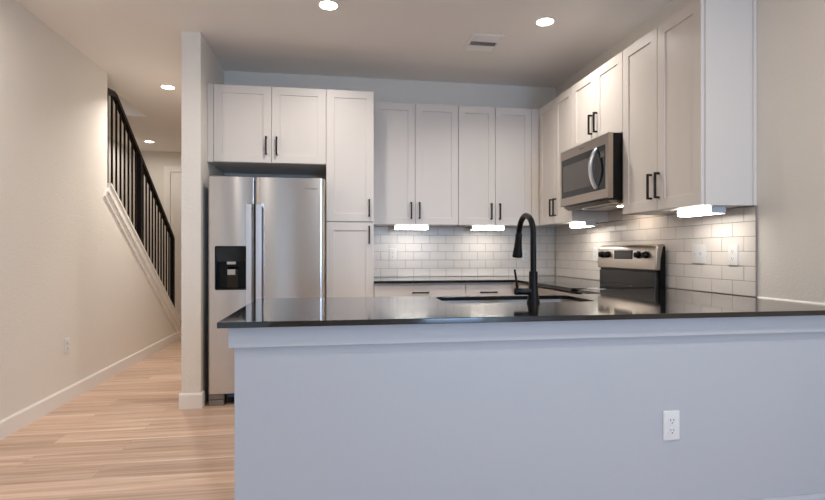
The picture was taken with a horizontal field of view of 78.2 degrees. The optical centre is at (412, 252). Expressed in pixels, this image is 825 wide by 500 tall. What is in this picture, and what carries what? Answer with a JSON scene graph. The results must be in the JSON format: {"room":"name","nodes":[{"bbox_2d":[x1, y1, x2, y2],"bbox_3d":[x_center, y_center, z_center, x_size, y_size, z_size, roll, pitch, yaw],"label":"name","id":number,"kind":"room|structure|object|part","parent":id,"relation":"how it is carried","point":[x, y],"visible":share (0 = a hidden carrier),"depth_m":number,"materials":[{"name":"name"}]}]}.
{"room":"kitchen","nodes":[
{"label":"kitchen","id":0,"kind":"room"},
{"bbox_2d":[0,0,175,420],"bbox_3d":[-2.353,-0.236,1.395,0.170,2.766,10.670,0,0,-9],"label":"wall","id":1,"kind":"structure","parent":0,"point":[68,268],"depth_m":3.74,"materials":[{"name":"beige paint"}]},
{"bbox_2d":[64,338,69,353],"bbox_3d":[-2.644,0.717,3.885,0.008,0.115,0.070,0,0,-9],"label":"wall outlet","id":2,"kind":"object","parent":1,"relation":"attached to","point":[67,340],"visible":1,"depth_m":3.87,"materials":[{"name":"white plastic"}]},
{"bbox_2d":[0,331,179,439],"bbox_3d":[-2.262,1.091,1.409,0.014,0.112,10.670,0,0,-9],"label":"baseboard","id":3,"kind":"structure","parent":1,"relation":"attached to","point":[13,423],"depth_m":3.96,"materials":[{"name":"white paint"}]},
{"bbox_2d":[104,183,180,331],"bbox_3d":[-2.991,0.166,5.629,0.221,1.582,2.146,0,0,-9],"label":"trim","id":4,"kind":"structure","parent":1,"relation":"attached to","point":[108,184],"depth_m":5.29,"materials":[{"name":"white paint"}]},
{"bbox_2d":[107,88,174,306],"bbox_3d":[-3.003,-0.301,5.638,0.052,2.499,2.164,0,0,-9],"label":"stair railing","id":5,"kind":"object","parent":4,"relation":"on","point":[141,170],"visible":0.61,"depth_m":5.53,"materials":[{"name":"black metal"}]},
{"bbox_3d":[-2.990,-0.457,5.556,0.052,1.157,0.052,0,0,-9],"label":"newel post","id":6,"kind":"part","parent":5,"relation":"part of","materials":[{"name":"black metal"}]},
{"bbox_3d":[-3.002,-0.851,5.636,0.042,1.398,2.160,0,0,-9],"label":"handrail","id":7,"kind":"part","parent":5,"relation":"part of","materials":[{"name":"black metal"}]},
{"bbox_3d":[-3.163,0.381,6.683,0.048,1.136,0.048,0,0,-9],"label":"newel post","id":8,"kind":"part","parent":5,"relation":"part of","materials":[{"name":"black metal"}]},
{"bbox_2d":[0,325,233,499],"bbox_3d":[-0.877,1.187,2.435,5.544,0.080,12.520,0,0,-9],"label":"floor","id":9,"kind":"structure","parent":0,"point":[128,436],"depth_m":3.01,"materials":[{"name":"brown wood"}]},
{"bbox_2d":[208,176,324,405],"bbox_3d":[-1.149,0.286,4.172,0.861,1.722,0.801,0,0,-9],"label":"refrigerator","id":10,"kind":"object","parent":9,"relation":"on","point":[266,235],"visible":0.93,"depth_m":3.83,"materials":[{"name":"grey metal"}]},
{"bbox_3d":[-1.359,0.016,3.808,0.217,0.111,0.033,0,0,-9],"label":"control panel","id":11,"kind":"part","parent":10,"relation":"part of","materials":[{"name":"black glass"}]},
{"bbox_3d":[-1.365,0.246,3.830,0.332,1.622,0.075,0,0,-9],"label":"freezer door","id":12,"kind":"part","parent":10,"relation":"part of","materials":[{"name":"silver metal"}]},
{"bbox_3d":[-1.218,0.191,3.788,0.038,1.112,0.064,0,0,-9],"label":"handle","id":13,"kind":"part","parent":10,"relation":"part of","materials":[{"name":"silver metal"}]},
{"bbox_3d":[-1.148,0.191,3.799,0.040,1.112,0.064,0,0,-9],"label":"handle","id":14,"kind":"part","parent":10,"relation":"part of","materials":[{"name":"silver metal"}]},
{"bbox_3d":[-0.934,0.246,3.896,0.520,1.622,0.075,0,0,-9],"label":"fridge door","id":15,"kind":"part","parent":10,"relation":"part of","materials":[{"name":"silver metal"}]},
{"bbox_2d":[326,89,373,296],"bbox_3d":[-0.546,-0.080,4.376,0.382,2.454,0.638,0,0,-9],"label":"pantry cabinet","id":16,"kind":"object","parent":9,"relation":"on","point":[349,114],"visible":0.78,"depth_m":4.10,"materials":[{"name":"white paint"}]},
{"bbox_3d":[-0.504,0.402,4.102,0.380,1.284,0.020,0,0,-9],"label":"door","id":17,"kind":"part","parent":16,"relation":"part of","materials":[{"name":"white paint"}]},
{"bbox_3d":[-0.504,-0.777,4.102,0.380,1.056,0.020,0,0,-9],"label":"door","id":18,"kind":"part","parent":16,"relation":"part of","materials":[{"name":"white paint"}]},
{"bbox_3d":[-0.350,-0.141,4.099,0.012,0.145,0.032,0,0,-9],"label":"handle","id":19,"kind":"part","parent":16,"relation":"part of","materials":[{"name":"brown metal"}]},
{"bbox_3d":[-0.350,-0.358,4.099,0.012,0.140,0.032,0,0,-9],"label":"handle","id":20,"kind":"part","parent":16,"relation":"part of","materials":[{"name":"brown metal"}]},
{"bbox_2d":[374,283,464,300],"bbox_3d":[0.022,0.700,4.459,0.760,0.893,0.646,0,0,-9],"label":"base cabinet","id":21,"kind":"object","parent":9,"relation":"on","point":[380,289],"visible":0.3,"depth_m":4.17,"materials":[{"name":"white paint"}]},
{"bbox_2d":[374,276,599,283],"bbox_3d":[0.579,0.243,4.377,1.838,0.020,0.975,0,0,-9],"label":"countertop","id":22,"kind":"structure","parent":21,"relation":"on","point":[465,279],"depth_m":4.32,"materials":[{"name":"stone"}]},
{"bbox_2d":[465,282,518,295],"bbox_3d":[0.632,0.700,4.552,0.470,0.893,0.646,0,0,-9],"label":"base cabinet","id":23,"kind":"object","parent":9,"relation":"on","point":[486,288],"visible":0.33,"depth_m":4.26,"materials":[{"name":"white paint"}]},
{"bbox_2d":[519,283,528,299],"bbox_3d":[1.210,0.700,4.162,0.655,0.893,0.360,0,0,-9],"label":"base cabinet","id":24,"kind":"object","parent":9,"relation":"on","point":[521,285],"visible":0.02,"depth_m":4.18,"materials":[{"name":"white paint"}]},
{"bbox_2d":[228,315,824,499],"bbox_3d":[0.558,0.701,2.292,2.509,0.892,0.788,0,0,-9],"label":"wall","id":25,"kind":"structure","parent":9,"relation":"on","point":[540,410],"depth_m":1.89,"materials":[{"name":"grey paint"}]},
{"bbox_2d":[217,288,824,327],"bbox_3d":[0.512,0.243,2.493,2.539,0.020,1.262,0,0,-9],"label":"countertop","id":26,"kind":"structure","parent":25,"relation":"on","point":[617,303],"depth_m":2.10,"materials":[{"name":"stone"}]},
{"bbox_2d":[444,299,577,302],"bbox_3d":[0.497,0.356,2.520,0.753,0.204,0.367,0,0,-9],"label":"sink","id":27,"kind":"object","parent":26,"relation":"in","point":[541,300],"visible":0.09,"depth_m":2.69,"materials":[{"name":"silver metal"}]},
{"bbox_2d":[512,213,539,303],"bbox_3d":[0.504,0.023,2.409,0.124,0.419,0.260,0,0,-9],"label":"kitchen faucet","id":28,"kind":"object","parent":26,"relation":"on","point":[532,291],"visible":1,"depth_m":2.30,"materials":[{"name":"black metal"}]},
{"bbox_3d":[0.471,0.122,2.300,0.025,0.090,0.012,0,0,-29],"label":"lever","id":29,"kind":"part","parent":28,"relation":"part of","materials":[{"name":"black metal"}]},
{"bbox_3d":[0.538,-0.050,2.406,0.027,0.273,0.210,0,0,-9],"label":"spout","id":30,"kind":"part","parent":28,"relation":"part of","materials":[{"name":"black metal"}]},
{"bbox_3d":[0.558,0.290,2.292,2.509,0.070,0.788,0,0,-9],"label":"apron trim","id":31,"kind":"part","parent":25,"relation":"part of","materials":[{"name":"grey paint"}]},
{"bbox_2d":[663,410,679,440],"bbox_3d":[1.010,0.676,1.976,0.070,0.115,0.008,0,0,-9],"label":"wall outlet","id":32,"kind":"object","parent":25,"relation":"attached to","point":[671,419],"visible":1,"depth_m":1.97,"materials":[{"name":"white plastic"}]},
{"bbox_2d":[668,428,675,433],"bbox_3d":[1.010,0.695,1.973,0.033,0.025,0.002,0,0,-9],"label":"receptacle","id":33,"kind":"object","parent":32,"relation":"attached to","point":[670,430],"depth_m":1.97,"materials":[{"name":"grey plastic"}]},
{"bbox_2d":[668,417,675,423],"bbox_3d":[1.010,0.656,1.973,0.033,0.025,0.002,0,0,-9],"label":"receptacle","id":34,"kind":"object","parent":32,"relation":"attached to","point":[671,420],"depth_m":1.97,"materials":[{"name":"grey plastic"}]},
{"bbox_3d":[0.617,1.068,1.913,2.477,0.158,0.015,0,0,-9],"label":"baseboard","id":35,"kind":"part","parent":25,"relation":"part of","materials":[{"name":"grey paint"}]},
{"bbox_2d":[528,244,664,294],"bbox_3d":[1.240,0.547,3.608,0.707,1.200,0.734,0,0,-9],"label":"range","id":36,"kind":"object","parent":9,"relation":"on","point":[643,265],"visible":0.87,"depth_m":3.53,"materials":[{"name":"silver metal"}]},
{"bbox_3d":[0.966,0.594,3.571,0.040,0.665,0.716,0,0,-9],"label":"oven door","id":37,"kind":"part","parent":36,"relation":"part of","materials":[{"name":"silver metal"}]},
{"bbox_2d":[528,281,653,291],"bbox_3d":[1.235,0.238,3.612,0.576,0.022,0.724,0,0,-9],"label":"cooktop","id":38,"kind":"object","parent":36,"relation":"in","point":[551,286],"depth_m":3.50,"materials":[{"name":"black glass"}]},
{"bbox_3d":[1.477,0.018,3.856,0.030,0.050,0.050,0,0,-9],"label":"knob","id":39,"kind":"part","parent":36,"relation":"part of","materials":[{"name":"black plastic"}]},
{"bbox_3d":[1.554,0.033,3.656,0.070,0.172,0.734,0,0,-9],"label":"control panel","id":40,"kind":"part","parent":36,"relation":"part of","materials":[{"name":"silver metal"}]},
{"bbox_3d":[1.536,0.018,3.472,0.030,0.050,0.050,0,0,-9],"label":"knob","id":41,"kind":"part","parent":36,"relation":"part of","materials":[{"name":"black plastic"}]},
{"bbox_3d":[1.549,0.018,3.385,0.030,0.050,0.050,0,0,-9],"label":"knob","id":42,"kind":"part","parent":36,"relation":"part of","materials":[{"name":"black plastic"}]},
{"bbox_2d":[107,87,134,227],"bbox_3d":[-3.462,-1.553,4.872,1.170,5.400,6.680,0,0,-9],"label":"wall","id":43,"kind":"structure","parent":0,"point":[107,87],"depth_m":7.76,"materials":[{"name":"beige paint"}]},
{"bbox_2d":[140,151,180,283],"bbox_3d":[-3.429,-0.236,8.317,2.039,2.766,0.120,0,0,-9],"label":"wall","id":44,"kind":"structure","parent":0,"point":[155,161],"depth_m":8.15,"materials":[{"name":"beige paint"}]},
{"bbox_2d":[164,166,180,292],"bbox_3d":[-3.496,-0.121,8.232,1.010,2.535,0.028,0,0,-9],"label":"trim","id":45,"kind":"structure","parent":44,"relation":"attached to","point":[167,169],"depth_m":8.15,"materials":[{"name":"white paint"}]},
{"bbox_2d":[171,172,180,318],"bbox_3d":[-3.493,-0.075,8.211,0.812,2.428,0.068,0,0,-9],"label":"door","id":46,"kind":"structure","parent":44,"relation":"in","point":[175,176],"depth_m":8.19,"materials":[{"name":"white paint"}]},
{"bbox_2d":[181,31,223,401],"bbox_3d":[-1.986,-0.236,6.074,0.134,2.766,4.751,0,0,-9],"label":"wall partition","id":47,"kind":"structure","parent":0,"point":[200,66],"depth_m":3.73,"materials":[{"name":"beige paint"}]},
{"bbox_2d":[179,390,204,408],"bbox_3d":[-1.985,1.091,6.067,0.162,0.112,4.765,0,0,-9],"label":"baseboard","id":48,"kind":"structure","parent":47,"relation":"attached to","point":[186,400],"depth_m":3.71,"materials":[{"name":"white paint"}]},
{"bbox_2d":[16,0,673,151],"bbox_3d":[-0.877,-1.759,2.435,5.544,0.280,12.520,0,0,-9],"label":"ceiling","id":49,"kind":"structure","parent":0,"point":[137,43],"depth_m":3.81,"materials":[{"name":"white paint"}]},
{"bbox_2d":[160,85,175,89],"bbox_3d":[-2.397,-1.617,4.973,0.144,0.006,0.144,0,0,-9],"label":"recessed light","id":50,"kind":"object","parent":49,"relation":"in","point":[170,87],"visible":1,"depth_m":4.97,"materials":[{"name":"white paint"}]},
{"bbox_2d":[317,0,338,10],"bbox_3d":[-0.551,-1.617,3.323,0.144,0.006,0.144,0,0,-9],"label":"recessed light","id":51,"kind":"object","parent":49,"relation":"in","point":[329,5],"visible":1,"depth_m":3.32,"materials":[{"name":"white paint"}]},
{"bbox_2d":[462,33,505,51],"bbox_3d":[0.548,-1.613,3.923,0.260,0.010,0.320,0,0,-9],"label":"ceiling vent","id":52,"kind":"object","parent":49,"relation":"in","point":[478,42],"visible":1,"depth_m":3.91,"materials":[{"name":"white metal"}]},
{"bbox_2d":[534,17,555,25],"bbox_3d":[0.930,-1.617,3.561,0.144,0.006,0.144,0,0,-9],"label":"recessed light","id":53,"kind":"object","parent":49,"relation":"in","point":[544,21],"visible":1,"depth_m":3.55,"materials":[{"name":"white paint"}]},
{"bbox_2d":[224,71,555,296],"bbox_3d":[-0.143,-0.236,4.822,3.131,2.766,0.120,0,0,-9],"label":"wall","id":54,"kind":"structure","parent":0,"point":[385,90],"depth_m":4.78,"materials":[{"name":"beige paint"}]},
{"bbox_2d":[207,83,325,175],"bbox_3d":[-1.184,-1.005,4.278,0.906,0.604,0.638,0,0,-9],"label":"upper cabinet","id":55,"kind":"object","parent":54,"relation":"attached to","point":[251,129],"visible":0.98,"depth_m":4.00,"materials":[{"name":"white paint"}]},
{"bbox_3d":[-1.329,-1.005,3.976,0.435,0.601,0.020,0,0,-9],"label":"door","id":56,"kind":"part","parent":55,"relation":"part of","materials":[{"name":"white paint"}]},
{"bbox_3d":[-1.148,-0.837,3.977,0.012,0.142,0.032,0,0,-9],"label":"handle","id":57,"kind":"part","parent":55,"relation":"part of","materials":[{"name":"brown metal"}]},
{"bbox_3d":[-0.903,-1.005,4.041,0.420,0.601,0.020,0,0,-9],"label":"door","id":58,"kind":"part","parent":55,"relation":"part of","materials":[{"name":"white paint"}]},
{"bbox_2d":[374,102,457,226],"bbox_3d":[0.005,-0.774,4.603,0.770,1.065,0.356,0,0,-9],"label":"upper cabinet","id":59,"kind":"object","parent":54,"relation":"attached to","point":[416,145],"visible":0.93,"depth_m":4.46,"materials":[{"name":"white paint"}]},
{"bbox_3d":[-0.166,-0.774,4.439,0.378,1.062,0.020,0,0,-9],"label":"door","id":60,"kind":"part","parent":59,"relation":"part of","materials":[{"name":"white paint"}]},
{"bbox_2d":[394,225,428,229],"bbox_3d":[-0.013,-0.223,4.563,0.307,0.037,0.085,0,0,-9],"label":"light","id":61,"kind":"object","parent":59,"relation":"attached to","point":[396,227],"visible":0.98,"depth_m":4.53,"materials":[{"name":"white plastic"}]},
{"bbox_3d":[0.063,-0.366,4.448,0.012,0.145,0.032,0,0,-9],"label":"handle","id":62,"kind":"part","parent":59,"relation":"part of","materials":[{"name":"brown metal"}]},
{"bbox_3d":[0.214,-0.774,4.497,0.386,1.062,0.020,0,0,-9],"label":"door","id":63,"kind":"part","parent":59,"relation":"part of","materials":[{"name":"white paint"}]},
{"bbox_2d":[374,226,554,276],"bbox_3d":[0.501,-0.005,4.855,1.828,0.472,0.008,0,0,-9],"label":"tile backsplash","id":64,"kind":"structure","parent":54,"relation":"attached to","point":[434,251],"depth_m":4.84,"materials":[{"name":"white tile"}]},
{"bbox_2d":[389,248,395,260],"bbox_3d":[-0.187,0.022,4.741,0.070,0.115,0.008,0,0,-9],"label":"wall outlet","id":65,"kind":"object","parent":64,"relation":"attached to","point":[392,251],"visible":1,"depth_m":4.74,"materials":[{"name":"white plastic"}]},
{"bbox_2d":[522,250,528,261],"bbox_3d":[1.097,0.037,4.938,0.070,0.115,0.008,0,0,-9],"label":"wall outlet","id":66,"kind":"object","parent":64,"relation":"attached to","point":[525,258],"visible":0.98,"depth_m":4.94,"materials":[{"name":"white plastic"}]},
{"bbox_2d":[452,106,538,226],"bbox_3d":[0.760,-0.774,4.718,0.753,1.065,0.356,0,0,-9],"label":"upper cabinet","id":67,"kind":"object","parent":54,"relation":"attached to","point":[498,148],"visible":0.96,"depth_m":4.57,"materials":[{"name":"white paint"}]},
{"bbox_3d":[0.576,-0.774,4.553,0.338,1.062,0.020,0,0,-9],"label":"door","id":68,"kind":"part","parent":67,"relation":"part of","materials":[{"name":"white paint"}]},
{"bbox_2d":[470,226,504,229],"bbox_3d":[0.687,-0.223,4.670,0.307,0.037,0.085,0,0,-9],"label":"light","id":69,"kind":"object","parent":67,"relation":"attached to","point":[471,227],"visible":0.94,"depth_m":4.63,"materials":[{"name":"grey plastic"}]},
{"bbox_2d":[473,227,503,229],"bbox_3d":[0.687,-0.218,4.668,0.295,0.027,0.081,0,0,-9],"label":"diffuser","id":70,"kind":"object","parent":69,"relation":"attached to","point":[474,228],"depth_m":4.63,"materials":[{"name":"white plastic"}]},
{"bbox_3d":[0.709,-0.366,4.547,0.012,0.145,0.032,0,0,-9],"label":"handle","id":71,"kind":"part","parent":67,"relation":"part of","materials":[{"name":"brown metal"}]},
{"bbox_3d":[0.914,-0.774,4.604,0.340,1.062,0.020,0,0,-9],"label":"door","id":72,"kind":"part","parent":67,"relation":"part of","materials":[{"name":"white paint"}]},
{"bbox_2d":[556,0,824,302],"bbox_3d":[2.094,-0.236,0.952,0.120,2.766,8.448,0,0,-9],"label":"wall","id":73,"kind":"structure","parent":0,"point":[790,33],"depth_m":2.44,"materials":[{"name":"beige paint"}]},
{"bbox_2d":[539,87,608,225],"bbox_3d":[1.343,-0.774,4.328,0.342,1.065,0.651,0,0,-9],"label":"upper cabinet","id":74,"kind":"object","parent":73,"relation":"attached to","point":[555,118],"visible":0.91,"depth_m":4.29,"materials":[{"name":"white paint"}]},
{"bbox_3d":[1.190,-0.774,4.470,0.020,1.062,0.323,0,0,-9],"label":"door","id":75,"kind":"part","parent":74,"relation":"part of","materials":[{"name":"white paint"}]},
{"bbox_3d":[1.184,-0.379,4.341,0.032,0.148,0.012,0,0,-9],"label":"handle","id":76,"kind":"part","parent":74,"relation":"part of","materials":[{"name":"brown metal"}]},
{"bbox_3d":[1.194,-0.379,4.276,0.032,0.148,0.012,0,0,-9],"label":"handle","id":77,"kind":"part","parent":74,"relation":"part of","materials":[{"name":"brown metal"}]},
{"bbox_3d":[1.240,-0.774,4.147,0.020,1.062,0.323,0,0,-9],"label":"door","id":78,"kind":"part","parent":74,"relation":"part of","materials":[{"name":"white paint"}]},
{"bbox_2d":[570,222,595,227],"bbox_3d":[1.387,-0.223,4.141,0.085,0.037,0.274,0,0,-9],"label":"light","id":79,"kind":"object","parent":74,"relation":"attached to","point":[579,224],"visible":1,"depth_m":4.06,"materials":[{"name":"grey plastic"}]},
{"bbox_2d":[572,51,622,147],"bbox_3d":[1.445,-1.043,3.657,0.342,0.529,0.702,0,0,-9],"label":"upper cabinet","id":80,"kind":"object","parent":73,"relation":"attached to","point":[597,99],"visible":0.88,"depth_m":3.57,"materials":[{"name":"white paint"}]},
{"bbox_3d":[1.291,-1.043,3.811,0.020,0.526,0.349,0,0,-9],"label":"door","id":81,"kind":"part","parent":80,"relation":"part of","materials":[{"name":"white paint"}]},
{"bbox_3d":[1.286,-0.923,3.676,0.032,0.144,0.012,0,0,-9],"label":"handle","id":82,"kind":"part","parent":80,"relation":"part of","materials":[{"name":"brown metal"}]},
{"bbox_2d":[561,132,622,210],"bbox_3d":[1.378,-0.547,3.644,0.457,0.457,0.696,0,0,-9],"label":"microwave","id":83,"kind":"object","parent":80,"relation":"attached to","point":[592,170],"visible":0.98,"depth_m":3.46,"materials":[{"name":"silver metal"}]},
{"bbox_3d":[1.211,-0.559,3.622,0.005,0.292,0.642,0,0,-9],"label":"glass","id":84,"kind":"part","parent":83,"relation":"part of","materials":[{"name":"black glass"}]},
{"bbox_3d":[1.212,-0.562,3.410,0.057,0.277,0.030,0,0,-9],"label":"handle","id":85,"kind":"part","parent":83,"relation":"part of","materials":[{"name":"silver metal"}]},
{"bbox_3d":[1.296,-0.923,3.605,0.032,0.144,0.012,0,0,-9],"label":"handle","id":86,"kind":"part","parent":80,"relation":"part of","materials":[{"name":"brown metal"}]},
{"bbox_3d":[1.344,-1.043,3.464,0.020,0.526,0.348,0,0,-9],"label":"door","id":87,"kind":"part","parent":80,"relation":"part of","materials":[{"name":"white paint"}]},
{"bbox_2d":[556,205,756,296],"bbox_3d":[1.592,-0.044,3.801,0.009,0.550,2.403,0,0,-9],"label":"tile backsplash","id":88,"kind":"structure","parent":73,"relation":"attached to","point":[737,226],"depth_m":3.15,"materials":[{"name":"white tile"}]},
{"bbox_2d":[593,247,597,260],"bbox_3d":[1.521,0.017,4.214,0.008,0.115,0.070,0,0,-9],"label":"wall outlet","id":89,"kind":"object","parent":88,"relation":"attached to","point":[595,249],"visible":0.98,"depth_m":4.21,"materials":[{"name":"white plastic"}]},
{"bbox_2d":[692,244,705,263],"bbox_3d":[1.699,0.012,3.020,0.016,0.115,0.116,0,0,-9],"label":"light switch","id":90,"kind":"object","parent":88,"relation":"attached to","point":[698,251],"visible":1,"depth_m":3.01,"materials":[{"name":"white plastic"}]},
{"bbox_2d":[728,245,738,265],"bbox_3d":[1.743,0.017,2.761,0.008,0.115,0.070,0,0,-9],"label":"wall outlet","id":91,"kind":"object","parent":88,"relation":"attached to","point":[733,250],"visible":1,"depth_m":2.75,"materials":[{"name":"white plastic"}]},
{"bbox_3d":[1.773,-0.005,2.615,0.009,0.472,0.002,0,0,-9],"label":"edge trim","id":92,"kind":"part","parent":88,"relation":"part of","materials":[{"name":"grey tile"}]},
{"bbox_2d":[623,0,756,214],"bbox_3d":[1.554,-0.774,2.950,0.342,1.065,0.725,0,0,-9],"label":"upper cabinet","id":93,"kind":"object","parent":73,"relation":"attached to","point":[690,83],"visible":0.99,"depth_m":2.64,"materials":[{"name":"white paint"}]},
{"bbox_3d":[1.398,-0.774,3.112,0.020,1.062,0.354,0,0,-9],"label":"door","id":94,"kind":"part","parent":93,"relation":"part of","materials":[{"name":"white paint"}]},
{"bbox_3d":[1.392,-0.384,2.983,0.032,0.150,0.012,0,0,-9],"label":"handle","id":95,"kind":"part","parent":93,"relation":"part of","materials":[{"name":"brown metal"}]},
{"bbox_3d":[1.402,-0.384,2.914,0.032,0.150,0.012,0,0,-9],"label":"handle","id":96,"kind":"part","parent":93,"relation":"part of","materials":[{"name":"brown metal"}]},
{"bbox_3d":[1.452,-0.774,2.760,0.020,1.062,0.353,0,0,-9],"label":"door","id":97,"kind":"part","parent":93,"relation":"part of","materials":[{"name":"white paint"}]},
{"bbox_2d":[677,206,725,216],"bbox_3d":[1.591,-0.223,2.804,0.085,0.037,0.274,0,0,-9],"label":"light","id":98,"kind":"object","parent":93,"relation":"attached to","point":[711,210],"visible":1,"depth_m":2.75,"materials":[{"name":"grey plastic"}]},
{"bbox_3d":[1.634,-0.774,2.605,0.288,1.065,0.004,0,0,-9],"label":"panel","id":99,"kind":"part","parent":93,"relation":"part of","materials":[{"name":"white paint"}]},
{"bbox_2d":[758,296,824,304],"bbox_3d":[1.817,0.230,2.338,0.006,0.006,0.553,0,0,-9],"label":"trim","id":100,"kind":"structure","parent":73,"relation":"attached to","point":[758,296],"depth_m":2.41,"materials":[{"name":"white paint"}]}
]}

